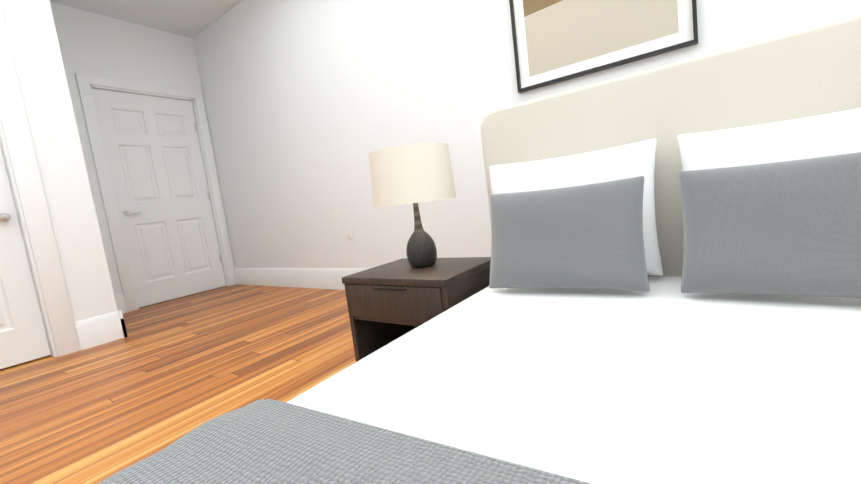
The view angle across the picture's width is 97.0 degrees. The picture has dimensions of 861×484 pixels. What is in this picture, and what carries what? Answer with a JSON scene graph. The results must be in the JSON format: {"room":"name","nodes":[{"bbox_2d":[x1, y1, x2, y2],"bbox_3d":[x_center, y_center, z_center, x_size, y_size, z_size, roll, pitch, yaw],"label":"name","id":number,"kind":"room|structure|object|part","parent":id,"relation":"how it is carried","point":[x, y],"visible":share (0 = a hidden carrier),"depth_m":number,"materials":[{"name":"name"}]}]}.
{"room":"bedroom","nodes":[
{"label":"bedroom","id":0,"kind":"room"},
{"bbox_2d":[0,0,116,321],"bbox_3d":[-3.030,-0.506,1.699,0.130,2.760,2.210,-3,8,35],"label":"wall","id":1,"kind":"structure","parent":0,"point":[38,62],"depth_m":2.46,"materials":[{"name":"white paint"}]},
{"bbox_2d":[0,145,50,368],"bbox_3d":[-2.802,-0.188,1.995,0.087,1.989,0.856,-3,8,35],"label":"closet door","id":2,"kind":"structure","parent":1,"relation":"in","point":[23,337],"depth_m":2.34,"materials":[{"name":"white paint"}]},
{"bbox_2d":[0,7,80,356],"bbox_3d":[-3.030,-0.191,1.660,0.152,2.147,1.906,-3,8,35],"label":"trim","id":3,"kind":"structure","parent":1,"relation":"attached to","point":[21,165],"depth_m":2.35,"materials":[{"name":"white paint"}]},
{"bbox_2d":[75,310,127,349],"bbox_3d":[-2.687,0.619,2.915,1.100,0.192,0.253,-3,8,35],"label":"baseboard","id":4,"kind":"structure","parent":1,"relation":"attached to","point":[100,330],"depth_m":2.59,"materials":[{"name":"white paint"}]},
{"bbox_2d":[50,2,234,293],"bbox_3d":[-2.924,-0.744,3.734,0.130,2.760,1.540,-3,8,35],"label":"wall","id":5,"kind":"structure","parent":0,"point":[90,43],"depth_m":3.56,"materials":[{"name":"white paint"}]},
{"bbox_2d":[114,293,126,313],"bbox_3d":[-2.972,0.596,3.449,0.020,0.192,0.335,-3,8,35],"label":"baseboard","id":6,"kind":"structure","parent":5,"relation":"attached to","point":[120,302],"depth_m":3.55,"materials":[{"name":"white paint"}]},
{"bbox_2d":[75,73,236,311],"bbox_3d":[-2.752,-0.496,3.941,0.152,2.185,1.060,-3,8,35],"label":"door frame","id":7,"kind":"structure","parent":5,"relation":"attached to","point":[86,83],"depth_m":3.61,"materials":[{"name":"white paint"}]},
{"bbox_2d":[92,88,225,307],"bbox_3d":[-2.719,-0.451,3.931,0.100,2.074,0.860,-3,8,35],"label":"entry door","id":8,"kind":"structure","parent":5,"relation":"in","point":[156,168],"depth_m":3.90,"materials":[{"name":"white paint"}]},
{"bbox_2d":[49,0,241,37],"bbox_3d":[-0.891,-2.117,0.756,7.030,0.100,3.920,-3,8,35],"label":"ceiling","id":9,"kind":"structure","parent":0,"point":[190,18],"depth_m":3.60,"materials":[{"name":"white paint"}]},
{"bbox_2d":[0,284,355,483],"bbox_3d":[-0.540,0.704,1.067,7.030,0.100,3.920,-3,8,35],"label":"floor","id":10,"kind":"structure","parent":0,"point":[163,375],"depth_m":1.85,"materials":[{"name":"brown wood"}]},
{"bbox_2d":[342,257,490,361],"bbox_3d":[-0.017,0.315,1.561,0.500,0.432,0.397,-3,8,35],"label":"nightstand","id":11,"kind":"object","parent":10,"relation":"on","point":[388,303],"visible":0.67,"depth_m":1.43,"materials":[{"name":"brown wood"}]},
{"bbox_2d":[369,142,455,267],"bbox_3d":[-0.058,-0.133,1.529,0.331,0.466,0.331,-3,8,35],"label":"lamp","id":12,"kind":"object","parent":11,"relation":"on","point":[415,174],"visible":1,"depth_m":1.38,"materials":[{"name":"fabric"}]},
{"bbox_3d":[-0.073,-0.260,1.515,0.331,0.209,0.331,-3,8,35],"label":"lamp shade","id":13,"kind":"part","parent":12,"relation":"part of","materials":[{"name":"beige fabric"}]},
{"bbox_3d":[0.291,0.642,0.184,2.450,0.010,1.590,-3,8,35],"label":"rug","id":14,"kind":"object","parent":10,"relation":"on","visible":0},
{"bbox_2d":[98,15,860,483],"bbox_3d":[0.294,0.107,0.470,1.246,0.979,1.740,-3,8,35],"label":"bed","id":15,"kind":"object","parent":14,"relation":"on","point":[670,293],"visible":1,"depth_m":0.74,"materials":[{"name":"fabric"}]},
{"bbox_2d":[489,176,649,291],"bbox_3d":[0.364,-0.013,1.072,0.447,0.313,0.104,-3,-9,32],"label":"cushion","id":16,"kind":"object","parent":15,"relation":"on","point":[587,235],"depth_m":1.02,"materials":[{"name":"grey fabric"}]},
{"bbox_2d":[489,138,663,275],"bbox_3d":[0.428,-0.088,1.206,0.536,0.410,0.136,-3,-3,33],"label":"pillow","id":17,"kind":"object","parent":15,"relation":"on","point":[626,158],"depth_m":1.13,"materials":[{"name":"white fabric"}]},
{"bbox_3d":[0.741,-0.025,1.161,1.188,0.979,0.074,-3,8,35],"label":"headboard","id":18,"kind":"part","parent":15,"relation":"part of","materials":[{"name":"fabric"}]},
{"bbox_2d":[678,137,860,306],"bbox_3d":[0.768,-0.032,0.786,0.447,0.313,0.104,-2,-8,38],"label":"cushion","id":19,"kind":"object","parent":15,"relation":"on","point":[785,226],"depth_m":0.78,"materials":[{"name":"grey fabric"}]},
{"bbox_2d":[193,0,860,267],"bbox_3d":[0.351,-1.008,2.437,7.030,2.760,0.150,-3,8,35],"label":"wall","id":20,"kind":"structure","parent":0,"point":[310,105],"depth_m":3.01,"materials":[{"name":"white paint"}]},
{"bbox_2d":[234,268,369,289],"bbox_3d":[0.461,0.272,2.508,6.730,0.192,0.020,-3,8,35],"label":"baseboard","id":21,"kind":"structure","parent":20,"relation":"attached to","point":[324,278],"depth_m":3.76,"materials":[{"name":"white paint"}]},
{"bbox_2d":[346,226,353,239],"bbox_3d":[-0.691,-0.076,3.251,0.072,0.116,0.008,-3,8,35],"label":"electrical outlet","id":22,"kind":"object","parent":20,"relation":"attached to","point":[349,231],"visible":1,"depth_m":3.25,"materials":[{"name":"white plastic"}]},
{"bbox_2d":[509,0,697,92],"bbox_3d":[0.800,-1.440,1.921,0.860,1.115,0.030,-3,8,35],"label":"framed art","id":23,"kind":"object","parent":20,"relation":"attached to","point":[555,41],"visible":0.96,"depth_m":1.98,"materials":[{"name":"black"}]}
]}

